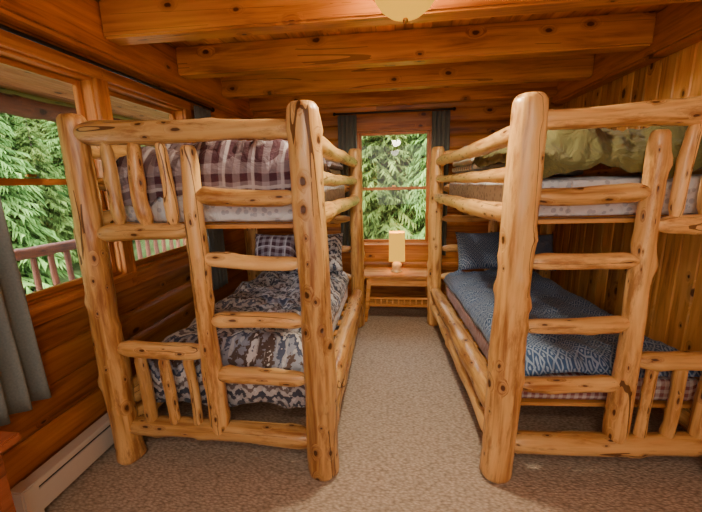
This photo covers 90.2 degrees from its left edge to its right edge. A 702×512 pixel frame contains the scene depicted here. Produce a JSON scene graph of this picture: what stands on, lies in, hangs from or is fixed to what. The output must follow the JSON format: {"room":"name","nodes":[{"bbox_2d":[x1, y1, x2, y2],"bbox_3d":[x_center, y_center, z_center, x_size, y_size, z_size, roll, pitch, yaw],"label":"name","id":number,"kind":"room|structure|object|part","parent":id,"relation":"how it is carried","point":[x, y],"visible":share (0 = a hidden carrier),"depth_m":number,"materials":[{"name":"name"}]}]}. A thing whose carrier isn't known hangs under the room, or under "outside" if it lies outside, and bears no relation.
{"room":"cabin bunk bedroom","nodes":[
{"label":"cabin bunk bedroom","id":0,"kind":"room"},
{"bbox_2d":[0,92,184,291],"bbox_3d":[-3.560,-0.243,3.107,0.237,2.599,9.320,0,12,7],"label":"porch railing","id":1,"kind":"object","parent":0,"point":[13,104],"depth_m":3.89,"materials":[{"name":"brown wood"}]},
{"bbox_2d":[0,20,247,489],"bbox_3d":[-1.665,-0.069,1.822,0.140,2.660,5.780,0,12,7],"label":"wall","id":2,"kind":"structure","parent":0,"point":[154,309],"depth_m":2.04,"materials":[{"name":"brown wood"}]},
{"bbox_2d":[0,179,66,185],"bbox_3d":[-1.648,-0.377,1.790,0.030,0.031,0.830,0,12,7],"label":"rail","id":3,"kind":"object","parent":2,"relation":"attached to","point":[3,182],"visible":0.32,"depth_m":1.79,"materials":[{"name":"brown wood"}]},
{"bbox_2d":[25,174,36,176],"bbox_3d":[-1.629,-0.409,1.781,0.020,0.015,0.050,0,12,7],"label":"sash lock","id":4,"kind":"object","parent":3,"relation":"attached to","point":[26,175],"visible":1,"depth_m":1.77,"materials":[{"name":"gold metal"}]},
{"bbox_2d":[0,56,74,84],"bbox_3d":[-1.697,-0.944,1.675,0.030,0.031,0.830,0,12,7],"label":"rail","id":5,"kind":"object","parent":2,"relation":"attached to","point":[4,61],"visible":1,"depth_m":1.85,"materials":[{"name":"brown wood"}]},
{"bbox_2d":[0,29,122,272],"bbox_3d":[-1.644,-0.417,1.762,0.156,1.305,1.046,0,12,7],"label":"window","id":6,"kind":"structure","parent":2,"relation":"in","point":[10,41],"depth_m":1.91,"materials":[{"name":"brown wood"}]},
{"bbox_2d":[11,413,113,511],"bbox_3d":[-1.440,0.979,2.741,0.085,0.215,2.240,0,12,7],"label":"baseboard heater","id":7,"kind":"object","parent":2,"relation":"attached to","point":[34,493],"visible":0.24,"depth_m":1.84,"materials":[{"name":"metal"}]},
{"bbox_3d":[-1.411,0.984,2.738,0.012,0.120,2.220,0,12,7],"label":"panel","id":8,"kind":"part","parent":7,"relation":"part of","materials":[{"name":"metal"}]},
{"bbox_2d":[72,79,85,118],"bbox_3d":[-1.640,-0.752,2.154,0.030,0.609,0.034,0,12,7],"label":"stile","id":9,"kind":"object","parent":2,"relation":"attached to","point":[79,104],"visible":0.31,"depth_m":2.10,"materials":[{"name":"brown wood"}]},
{"bbox_2d":[31,278,132,326],"bbox_3d":[-1.575,0.285,1.904,0.026,0.070,1.046,0,12,7],"label":"apron","id":10,"kind":"object","parent":2,"relation":"attached to","point":[39,318],"visible":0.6,"depth_m":1.91,"materials":[{"name":"brown wood"}]},
{"bbox_2d":[28,272,136,315],"bbox_3d":[-1.567,0.233,1.892,0.090,0.030,1.046,0,12,7],"label":"sill","id":11,"kind":"structure","parent":2,"relation":"attached to","point":[39,307],"depth_m":1.87,"materials":[{"name":"brown wood"}]},
{"bbox_2d":[0,23,214,111],"bbox_3d":[-1.497,-1.142,2.164,0.110,0.040,2.470,0,12,7],"label":"curtain rod","id":12,"kind":"object","parent":2,"relation":"attached to","point":[3,27],"visible":0.98,"depth_m":1.97,"materials":[{"name":"metal"}]},
{"bbox_2d":[0,198,51,425],"bbox_3d":[-1.550,-0.097,1.384,0.080,1.690,0.382,0,12,7],"label":"curtain","id":13,"kind":"object","parent":12,"relation":"hanging from","point":[23,379],"visible":1,"depth_m":1.58,"materials":[{"name":"fabric"}]},
{"bbox_2d":[193,105,227,290],"bbox_3d":[-1.332,-0.518,3.352,0.059,1.690,0.264,0,12,7],"label":"curtain","id":14,"kind":"object","parent":12,"relation":"hanging from","point":[215,237],"visible":0.35,"depth_m":3.41,"materials":[{"name":"fabric"}]},
{"bbox_2d":[99,191,116,272],"bbox_3d":[-1.591,-0.186,2.269,0.030,0.609,0.034,0,12,7],"label":"stile","id":15,"kind":"object","parent":2,"relation":"attached to","point":[110,246],"visible":0.24,"depth_m":2.29,"materials":[{"name":"brown wood"}]},
{"bbox_2d":[27,77,193,305],"bbox_3d":[-1.586,-0.485,2.283,0.147,1.240,1.947,0,12,7],"label":"window frame","id":16,"kind":"structure","parent":2,"relation":"attached to","point":[96,82],"depth_m":2.20,"materials":[{"name":"brown wood"}]},
{"bbox_2d":[25,277,82,300],"bbox_3d":[-1.635,0.185,1.909,0.030,0.031,0.830,0,12,7],"label":"rail","id":17,"kind":"object","parent":16,"relation":"on","point":[55,288],"visible":0.38,"depth_m":1.91,"materials":[{"name":"brown wood"}]},
{"bbox_2d":[135,245,186,264],"bbox_3d":[-1.521,-0.018,2.856,0.030,0.031,0.760,0,12,7],"label":"rail","id":18,"kind":"object","parent":16,"relation":"on","point":[149,258],"visible":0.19,"depth_m":2.78,"materials":[{"name":"brown wood"}]},
{"bbox_2d":[0,0,253,118],"bbox_3d":[-1.571,-1.210,1.505,0.120,0.298,5.650,0,12,7],"label":"trim","id":19,"kind":"structure","parent":2,"relation":"attached to","point":[76,25],"depth_m":2.04,"materials":[{"name":"brown wood"}]},
{"bbox_2d":[109,91,171,113],"bbox_3d":[-1.583,-1.147,2.622,0.030,0.031,0.760,0,12,7],"label":"rail","id":20,"kind":"object","parent":2,"relation":"attached to","point":[112,94],"visible":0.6,"depth_m":2.60,"materials":[{"name":"brown wood"}]},
{"bbox_2d":[101,68,191,240],"bbox_3d":[-1.526,-0.628,2.745,0.156,1.305,0.976,0,12,7],"label":"window","id":21,"kind":"structure","parent":2,"relation":"in","point":[112,78],"depth_m":2.53,"materials":[{"name":"brown wood"}]},
{"bbox_2d":[133,252,187,275],"bbox_3d":[-1.448,0.022,2.875,0.090,0.030,0.976,0,12,7],"label":"sill","id":22,"kind":"structure","parent":2,"relation":"attached to","point":[162,263],"depth_m":2.65,"materials":[{"name":"brown wood"}]},
{"bbox_2d":[170,111,174,119],"bbox_3d":[-1.530,-0.948,3.067,0.030,0.609,0.034,0,12,7],"label":"stile","id":23,"kind":"object","parent":2,"relation":"attached to","point":[172,116],"visible":0.23,"depth_m":3.00,"materials":[{"name":"brown wood"}]},
{"bbox_2d":[44,306,701,511],"bbox_3d":[0.247,1.296,1.823,3.860,0.100,5.860,0,12,7],"label":"floor","id":24,"kind":"structure","parent":0,"point":[410,434],"depth_m":2.01,"materials":[{"name":"carpet"}]},
{"bbox_2d":[0,431,20,511],"bbox_3d":[-1.489,1.123,0.862,0.400,0.718,1.120,0,12,7],"label":"desk","id":25,"kind":"object","parent":24,"relation":"on","point":[7,439],"visible":1,"depth_m":1.28,"materials":[{"name":"brown wood"}]},
{"bbox_3d":[-1.293,1.038,1.325,0.045,0.682,0.045,0,12,7],"label":"leg","id":26,"kind":"part","parent":25,"relation":"part of","materials":[{"name":"brown wood"}]},
{"bbox_2d":[56,100,364,481],"bbox_3d":[-0.641,0.053,2.833,1.382,1.956,2.241,0,12,7],"label":"bunk bed","id":27,"kind":"object","parent":24,"relation":"on","point":[132,407],"visible":0.84,"depth_m":1.79,"materials":[{"name":"brown wood"}]},
{"bbox_3d":[-1.243,-0.573,2.781,0.087,0.084,2.010,0,12,7],"label":"rail","id":28,"kind":"part","parent":27,"relation":"part of","materials":[{"name":"brown wood"}]},
{"bbox_3d":[-1.356,0.265,1.915,0.163,1.955,0.163,5,13,27],"label":"post","id":29,"kind":"part","parent":27,"relation":"part of","materials":[{"name":"brown wood"}]},
{"bbox_3d":[-1.252,-0.746,2.745,0.118,0.102,2.010,0,11,7],"label":"rail","id":30,"kind":"part","parent":27,"relation":"part of","materials":[{"name":"brown wood"}]},
{"bbox_3d":[-1.243,-0.384,2.821,0.110,0.119,2.010,0,12,7],"label":"rail","id":31,"kind":"part","parent":27,"relation":"part of","materials":[{"name":"brown wood"}]},
{"bbox_3d":[-1.220,0.621,3.034,0.157,0.150,2.010,0,13,7],"label":"rail","id":32,"kind":"part","parent":27,"relation":"part of","materials":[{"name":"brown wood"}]},
{"bbox_3d":[-1.060,-0.123,1.799,0.540,0.098,0.097,0,12,7],"label":"guard rail","id":33,"kind":"part","parent":27,"relation":"part of","materials":[{"name":"brown wood"}]},
{"bbox_3d":[-1.212,0.766,3.064,0.146,0.150,2.010,0,13,7],"label":"rail","id":34,"kind":"part","parent":27,"relation":"part of","materials":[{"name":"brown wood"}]},
{"bbox_3d":[-1.045,0.522,1.935,0.540,0.102,0.098,0,12,7],"label":"guard rail","id":35,"kind":"part","parent":27,"relation":"part of","materials":[{"name":"brown wood"}]},
{"bbox_3d":[-0.788,-0.592,1.670,1.130,0.129,0.120,1,12,7],"label":"rail","id":36,"kind":"part","parent":27,"relation":"part of","materials":[{"name":"brown wood"}]},
{"bbox_3d":[-0.770,0.238,1.838,0.132,1.570,0.112,0,12,7],"label":"ladder leg","id":37,"kind":"part","parent":27,"relation":"part of","materials":[{"name":"brown wood"}]},
{"bbox_3d":[-0.750,1.000,2.009,1.130,0.129,0.128,1,12,7],"label":"rail","id":38,"kind":"part","parent":27,"relation":"part of","materials":[{"name":"brown wood"}]},
{"bbox_2d":[124,185,344,222],"bbox_3d":[-0.656,-0.457,2.735,1.010,0.206,1.850,0,12,7],"label":"mattress","id":39,"kind":"object","parent":27,"relation":"on","point":[211,213],"visible":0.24,"depth_m":1.84,"materials":[{"name":"white fabric"}]},
{"bbox_2d":[116,139,330,206],"bbox_3d":[-0.720,-0.552,2.251,1.044,0.410,1.009,0,12,7],"label":"blanket","id":40,"kind":"object","parent":39,"relation":"on","point":[255,164],"visible":0.54,"depth_m":1.78,"materials":[{"name":"fabric"}]},
{"bbox_2d":[325,159,342,174],"bbox_3d":[-0.539,-0.800,3.162,0.854,0.283,0.797,0,12,7],"label":"folded blankets","id":41,"kind":"object","parent":39,"relation":"on","point":[335,167],"visible":0.07,"depth_m":3.05,"materials":[{"name":"brown fabric"}]},
{"bbox_3d":[-1.113,-0.151,3.916,0.168,1.930,0.162,0,12,7],"label":"post","id":42,"kind":"part","parent":27,"relation":"part of","materials":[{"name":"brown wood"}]},
{"bbox_3d":[-0.180,0.267,1.770,0.188,1.955,0.194,0,12,7],"label":"post","id":43,"kind":"part","parent":27,"relation":"part of","materials":[{"name":"brown wood"}]},
{"bbox_2d":[332,287,347,332],"bbox_3d":[-0.631,0.554,2.949,1.010,0.156,1.850,0,12,7],"label":"mattress","id":44,"kind":"object","parent":27,"relation":"on","point":[337,316],"visible":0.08,"depth_m":3.12,"materials":[{"name":"beige fabric"}]},
{"bbox_2d":[147,270,348,408],"bbox_3d":[-0.636,0.493,2.921,1.051,0.418,1.900,0,12,7],"label":"comforter","id":45,"kind":"object","parent":44,"relation":"on","point":[270,291],"visible":0.59,"depth_m":2.08,"materials":[{"name":"fabric"}]},
{"bbox_2d":[255,233,296,270],"bbox_3d":[-0.786,-0.041,3.671,0.502,0.371,0.228,1,12,9],"label":"pillow","id":46,"kind":"object","parent":45,"relation":"on","point":[266,245],"visible":0.56,"depth_m":3.61,"materials":[{"name":"fabric"}]},
{"bbox_2d":[295,233,342,270],"bbox_3d":[-0.330,-0.040,3.612,0.504,0.371,0.222,-1,12,2],"label":"pillow","id":47,"kind":"object","parent":45,"relation":"on","point":[334,240],"visible":0.27,"depth_m":3.55,"materials":[{"name":"fabric"}]},
{"bbox_3d":[-0.075,-0.740,2.605,0.105,0.112,2.010,0,11,7],"label":"rail","id":48,"kind":"part","parent":27,"relation":"part of","materials":[{"name":"brown wood"}]},
{"bbox_3d":[-0.070,-0.572,2.640,0.089,0.095,2.010,0,12,7],"label":"rail","id":49,"kind":"part","parent":27,"relation":"part of","materials":[{"name":"brown wood"}]},
{"bbox_3d":[-0.064,-0.391,2.679,0.127,0.116,2.010,0,12,7],"label":"rail","id":50,"kind":"part","parent":27,"relation":"part of","materials":[{"name":"brown wood"}]},
{"bbox_3d":[-0.040,0.625,2.893,0.155,0.158,2.010,0,13,7],"label":"rail","id":51,"kind":"part","parent":27,"relation":"part of","materials":[{"name":"brown wood"}]},
{"bbox_3d":[-0.037,0.775,2.925,0.144,0.146,2.010,0,13,7],"label":"rail","id":52,"kind":"part","parent":27,"relation":"part of","materials":[{"name":"brown wood"}]},
{"bbox_3d":[0.061,-0.148,3.768,0.159,1.930,0.157,9,16,42],"label":"post","id":53,"kind":"part","parent":27,"relation":"part of","materials":[{"name":"brown wood"}]},
{"bbox_2d":[364,267,427,321],"bbox_3d":[0.567,0.452,4.189,0.816,0.556,0.460,0,12,7],"label":"nightstand","id":54,"kind":"object","parent":24,"relation":"on","point":[375,276],"visible":0.84,"depth_m":4.02,"materials":[{"name":"brown wood"}]},
{"bbox_3d":[0.196,0.507,4.048,0.087,0.525,0.061,0,12,7],"label":"leg","id":55,"kind":"part","parent":54,"relation":"part of","materials":[{"name":"brown wood"}]},
{"bbox_2d":[389,231,404,272],"bbox_3d":[0.532,-0.046,4.066,0.184,0.470,0.184,0,12,7],"label":"table lamp","id":56,"kind":"object","parent":54,"relation":"on","point":[396,238],"visible":1,"depth_m":3.97,"materials":[{"name":"fabric"}]},
{"bbox_2d":[369,303,426,306],"bbox_3d":[0.547,0.568,4.026,0.673,0.032,0.025,0,12,7],"label":"shelf","id":57,"kind":"object","parent":54,"relation":"attached to","point":[370,304],"depth_m":4.02,"materials":[{"name":"brown wood"}]},
{"bbox_3d":[0.545,0.486,4.008,0.673,0.023,0.020,0,12,7],"label":"magazine rail","id":58,"kind":"part","parent":54,"relation":"part of","materials":[{"name":"brown wood"}]},
{"bbox_2d":[427,92,701,483],"bbox_3d":[1.419,0.030,2.706,1.333,1.957,2.251,-1,12,4],"label":"bunk bed","id":59,"kind":"object","parent":24,"relation":"on","point":[494,386],"visible":0.76,"depth_m":1.71,"materials":[{"name":"brown wood"}]},
{"bbox_3d":[0.905,-0.169,3.768,0.160,1.930,0.159,-1,12,4],"label":"post","id":60,"kind":"part","parent":59,"relation":"part of","materials":[{"name":"brown wood"}]},
{"bbox_3d":[0.871,0.751,2.897,0.158,0.152,2.040,-1,13,4],"label":"rail","id":61,"kind":"part","parent":59,"relation":"part of","materials":[{"name":"brown wood"}]},
{"bbox_3d":[0.860,0.601,2.866,0.161,0.157,2.040,-1,13,4],"label":"rail","id":62,"kind":"part","parent":59,"relation":"part of","materials":[{"name":"brown wood"}]},
{"bbox_3d":[0.835,-0.396,2.655,0.113,0.118,2.040,-1,12,4],"label":"rail","id":63,"kind":"part","parent":59,"relation":"part of","materials":[{"name":"brown wood"}]},
{"bbox_3d":[0.834,-0.584,2.615,0.089,0.085,2.040,-1,12,4],"label":"rail","id":64,"kind":"part","parent":59,"relation":"part of","materials":[{"name":"brown wood"}]},
{"bbox_3d":[0.832,-0.756,2.579,0.100,0.106,2.040,-1,11,4],"label":"rail","id":65,"kind":"part","parent":59,"relation":"part of","materials":[{"name":"brown wood"}]},
{"bbox_3d":[1.499,-0.215,3.725,0.115,1.570,0.121,0,12,4],"label":"ladder leg","id":66,"kind":"part","parent":59,"relation":"part of","materials":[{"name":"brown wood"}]},
{"bbox_3d":[0.796,0.251,1.732,0.184,1.955,0.178,0,12,4],"label":"post","id":67,"kind":"part","parent":59,"relation":"part of","materials":[{"name":"brown wood"}]},
{"bbox_3d":[2.065,-0.180,3.687,0.166,1.930,0.168,-1,12,4],"label":"post","id":68,"kind":"part","parent":59,"relation":"part of","materials":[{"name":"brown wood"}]},
{"bbox_2d":[445,285,697,400],"bbox_3d":[1.437,0.533,2.814,0.990,0.155,1.880,-1,12,4],"label":"mattress","id":69,"kind":"object","parent":59,"relation":"on","point":[663,383],"visible":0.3,"depth_m":1.93,"materials":[{"name":"fabric"}]},
{"bbox_2d":[444,269,701,377],"bbox_3d":[1.431,0.392,2.773,1.017,0.161,1.923,-1,12,4],"label":"quilt","id":70,"kind":"object","parent":69,"relation":"on","point":[545,353],"visible":0.59,"depth_m":2.37,"materials":[{"name":"fabric"}]},
{"bbox_2d":[455,232,499,270],"bbox_3d":[1.319,-0.053,3.535,0.500,0.371,0.228,-1,12,1],"label":"pillow","id":71,"kind":"object","parent":70,"relation":"on","point":[475,250],"visible":0.82,"depth_m":3.47,"materials":[{"name":"fabric"}]},
{"bbox_2d":[535,234,555,270],"bbox_3d":[1.798,-0.039,3.510,0.466,0.347,0.195,1,12,11],"label":"pillow","id":72,"kind":"object","parent":70,"relation":"on","point":[545,242],"visible":0.2,"depth_m":3.46,"materials":[{"name":"blue fabric"}]},
{"bbox_2d":[449,174,701,215],"bbox_3d":[1.413,-0.479,2.601,0.990,0.205,1.880,-1,12,4],"label":"mattress","id":73,"kind":"object","parent":59,"relation":"on","point":[485,191],"visible":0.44,"depth_m":1.71,"materials":[{"name":"white fabric"}]},
{"bbox_2d":[452,145,582,176],"bbox_3d":[1.384,-0.822,3.049,0.848,0.283,0.810,-1,12,4],"label":"folded blankets","id":74,"kind":"object","parent":73,"relation":"on","point":[463,166],"visible":0.17,"depth_m":2.74,"materials":[{"name":"brown fabric"}]},
{"bbox_2d":[472,126,701,179],"bbox_3d":[1.388,-0.614,2.108,1.027,0.318,1.061,-1,12,4],"label":"comforter","id":75,"kind":"object","parent":73,"relation":"on","point":[566,151],"visible":0.59,"depth_m":1.66,"materials":[{"name":"green fabric"}]},
{"bbox_3d":[1.383,0.991,1.848,1.110,0.128,0.124,-1,12,4],"label":"rail","id":76,"kind":"part","parent":59,"relation":"part of","materials":[{"name":"brown wood"}]},
{"bbox_3d":[1.344,-0.616,1.514,1.110,0.123,0.122,-2,12,4],"label":"rail","id":77,"kind":"part","parent":59,"relation":"part of","materials":[{"name":"brown wood"}]},
{"bbox_3d":[1.985,-0.595,2.539,0.082,0.090,2.040,-1,12,4],"label":"rail","id":78,"kind":"part","parent":59,"relation":"part of","materials":[{"name":"brown wood"}]},
{"bbox_3d":[1.381,0.217,1.694,0.119,1.570,0.126,0,12,4],"label":"ladder leg","id":79,"kind":"part","parent":59,"relation":"part of","materials":[{"name":"brown wood"}]},
{"bbox_3d":[1.656,0.519,1.732,0.520,0.105,0.100,-1,12,4],"label":"guard rail","id":80,"kind":"part","parent":59,"relation":"part of","materials":[{"name":"brown wood"}]},
{"bbox_3d":[2.020,0.739,2.821,0.161,0.148,2.040,-1,13,4],"label":"rail","id":81,"kind":"part","parent":59,"relation":"part of","materials":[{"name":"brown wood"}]},
{"bbox_3d":[1.640,-0.143,1.592,0.520,0.096,0.099,-1,12,4],"label":"guard rail","id":82,"kind":"part","parent":59,"relation":"part of","materials":[{"name":"brown wood"}]},
{"bbox_2d":[96,0,669,48],"bbox_3d":[0.172,-1.404,1.254,3.920,0.100,5.900,0,12,7],"label":"ceiling","id":83,"kind":"structure","parent":0,"point":[646,8],"depth_m":2.45,"materials":[{"name":"brown wood"}]},
{"bbox_2d":[99,0,701,45],"bbox_3d":[0.252,-1.379,1.878,3.408,0.205,0.130,0,12,7],"label":"ceiling beam","id":84,"kind":"structure","parent":83,"relation":"attached to","point":[124,22],"depth_m":1.92,"materials":[{"name":"brown wood"}]},
{"bbox_2d":[374,0,434,23],"bbox_3d":[0.256,-1.269,1.638,0.316,0.324,0.316,0,12,7],"label":"ceiling light","id":85,"kind":"object","parent":84,"relation":"attached to","point":[404,11],"depth_m":1.62,"materials":[{"name":"beige glass"}]},
{"bbox_2d":[249,82,557,111],"bbox_3d":[0.501,-1.825,3.956,3.408,0.205,0.130,0,12,7],"label":"ceiling beam","id":86,"kind":"structure","parent":83,"relation":"attached to","point":[506,91],"depth_m":3.89,"materials":[{"name":"brown wood"}]},
{"bbox_2d":[221,54,594,99],"bbox_3d":[0.422,-1.683,3.296,3.408,0.205,0.130,0,12,7],"label":"ceiling beam","id":87,"kind":"structure","parent":83,"relation":"attached to","point":[569,67],"depth_m":3.23,"materials":[{"name":"brown wood"}]},
{"bbox_2d":[176,11,656,78],"bbox_3d":[0.337,-1.531,2.587,3.408,0.205,0.130,0,12,7],"label":"ceiling beam","id":88,"kind":"structure","parent":83,"relation":"attached to","point":[625,32],"depth_m":2.51,"materials":[{"name":"brown wood"}]},
{"bbox_2d":[247,97,562,303],"bbox_3d":[0.551,-0.655,4.345,3.660,2.660,0.120,0,12,7],"label":"wall","id":89,"kind":"structure","parent":0,"point":[473,121],"depth_m":4.14,"materials":[{"name":"brown wood"}]},
{"bbox_2d":[359,133,361,160],"bbox_3d":[0.118,-1.155,4.316,0.034,0.679,0.030,0,12,7],"label":"stile","id":90,"kind":"object","parent":89,"relation":"attached to","point":[360,136],"visible":0.4,"depth_m":4.26,"materials":[{"name":"brown wood"}]},
{"bbox_2d":[361,131,426,135],"bbox_3d":[0.515,-1.470,4.200,0.780,0.031,0.030,0,12,7],"label":"rail","id":91,"kind":"object","parent":89,"relation":"attached to","point":[408,132],"visible":1,"depth_m":4.19,"materials":[{"name":"brown wood"}]},
{"bbox_2d":[357,120,431,237],"bbox_3d":[0.524,-0.869,4.284,1.034,1.445,0.156,0,12,7],"label":"window","id":92,"kind":"structure","parent":89,"relation":"in","point":[418,124],"depth_m":4.09,"materials":[{"name":"brown wood"}]},
{"bbox_2d":[333,107,455,115],"bbox_3d":[0.484,-1.655,4.026,1.399,0.040,0.100,0,12,7],"label":"curtain rod","id":93,"kind":"object","parent":89,"relation":"attached to","point":[453,108],"visible":0.99,"depth_m":3.99,"materials":[{"name":"metal"}]},
{"bbox_2d":[337,115,356,251],"bbox_3d":[-0.028,-0.843,4.232,0.224,1.620,0.059,0,12,7],"label":"curtain","id":94,"kind":"object","parent":93,"relation":"hanging from","point":[347,124],"visible":0.38,"depth_m":4.12,"materials":[{"name":"fabric"}]},
{"bbox_2d":[431,110,450,255],"bbox_3d":[1.035,-0.822,4.109,0.204,1.660,0.059,0,12,7],"label":"curtain","id":95,"kind":"object","parent":93,"relation":"hanging from","point":[440,136],"visible":0.43,"depth_m":3.99,"materials":[{"name":"fabric"}]},
{"bbox_2d":[363,187,425,190],"bbox_3d":[0.526,-0.828,4.301,0.780,0.031,0.030,0,12,7],"label":"rail","id":96,"kind":"object","parent":89,"relation":"attached to","point":[388,188],"visible":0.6,"depth_m":4.28,"materials":[{"name":"brown wood"}]},
{"bbox_2d":[364,247,427,251],"bbox_3d":[0.537,-0.088,4.396,1.034,0.070,0.026,0,12,7],"label":"apron","id":97,"kind":"object","parent":89,"relation":"attached to","point":[366,249],"visible":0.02,"depth_m":4.39,"materials":[{"name":"brown wood"}]},
{"bbox_2d":[364,243,427,246],"bbox_3d":[0.534,-0.138,4.375,1.034,0.030,0.090,0,12,7],"label":"sill","id":98,"kind":"structure","parent":89,"relation":"attached to","point":[375,244],"depth_m":4.35,"materials":[{"name":"brown wood"}]},
{"bbox_2d":[364,242,427,243],"bbox_3d":[0.543,-0.174,4.449,0.880,0.016,0.120,0,12,7],"label":"window frame","id":99,"kind":"structure","parent":89,"relation":"attached to","point":[364,242],"depth_m":4.41,"materials":[{"name":"brown wood"}]},
{"bbox_2d":[364,239,424,241],"bbox_3d":[0.541,-0.197,4.434,0.780,0.031,0.030,0,12,7],"label":"rail","id":100,"kind":"object","parent":99,"relation":"on","point":[365,240],"visible":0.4,"depth_m":4.43,"materials":[{"name":"brown wood"}]},
{"bbox_2d":[425,186,428,241],"bbox_3d":[0.938,-0.512,4.319,0.034,0.679,0.030,0,12,7],"label":"stile","id":101,"kind":"object","parent":89,"relation":"attached to","point":[427,187],"visible":0.94,"depth_m":4.30,"materials":[{"name":"brown wood"}]},
{"bbox_2d":[426,130,429,186],"bbox_3d":[0.926,-1.154,4.219,0.034,0.679,0.030,0,12,7],"label":"stile","id":102,"kind":"object","parent":89,"relation":"attached to","point":[428,132],"visible":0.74,"depth_m":4.21,"materials":[{"name":"brown wood"}]},
{"bbox_2d":[550,41,701,429],"bbox_3d":[2.098,-0.065,1.372,0.120,2.660,5.780,0,12,7],"label":"wall","id":103,"kind":"structure","parent":0,"point":[674,319],"depth_m":2.50,"materials":[{"name":"brown wood"}]},
{"bbox_2d":[552,1,701,103],"bbox_3d":[1.939,-1.216,1.082,0.130,0.278,5.650,0,12,7],"label":"trim","id":104,"kind":"structure","parent":103,"relation":"attached to","point":[678,26],"depth_m":2.37,"materials":[{"name":"brown wood"}]},
{"label":"outside","id":105,"kind":"structure","parent":0,"visible":0},
{"bbox_2d":[24,239,182,293],"bbox_3d":[-6.541,-7.794,8.383,65.000,19.410,62.000,0,12,7],"label":"ground","id":106,"kind":"structure","parent":105,"point":[77,271],"depth_m":11.93,"materials":[{"name":"green plant"}]},
{"bbox_2d":[0,113,154,293],"bbox_3d":[-15.425,-8.525,14.111,19.176,17.011,29.096,0,12,7],"label":"conifer forest","id":107,"kind":"object","parent":106,"relation":"on","point":[35,215],"visible":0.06,"depth_m":9.15,"materials":[{"name":"green plant"}]},
{"bbox_2d":[362,134,426,238],"bbox_3d":[1.481,-7.643,15.403,17.048,14.699,15.658,0,12,7],"label":"conifer forest","id":108,"kind":"object","parent":106,"relation":"on","point":[387,160],"visible":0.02,"depth_m":10.12,"materials":[{"name":"green plant"}]},
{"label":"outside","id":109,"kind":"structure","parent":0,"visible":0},
{"bbox_3d":[-2.680,1.088,3.283,2.160,0.080,9.300,0,12,7],"label":"porch deck","id":110,"kind":"object","parent":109,"visible":0},
{"bbox_2d":[0,64,168,119],"bbox_3d":[-2.841,-1.657,2.715,2.389,0.346,9.300,0,12,7],"label":"porch soffit","id":111,"kind":"object","parent":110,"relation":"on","point":[15,81],"visible":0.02,"depth_m":3.80,"materials":[{"name":"brown wood"}]}
]}

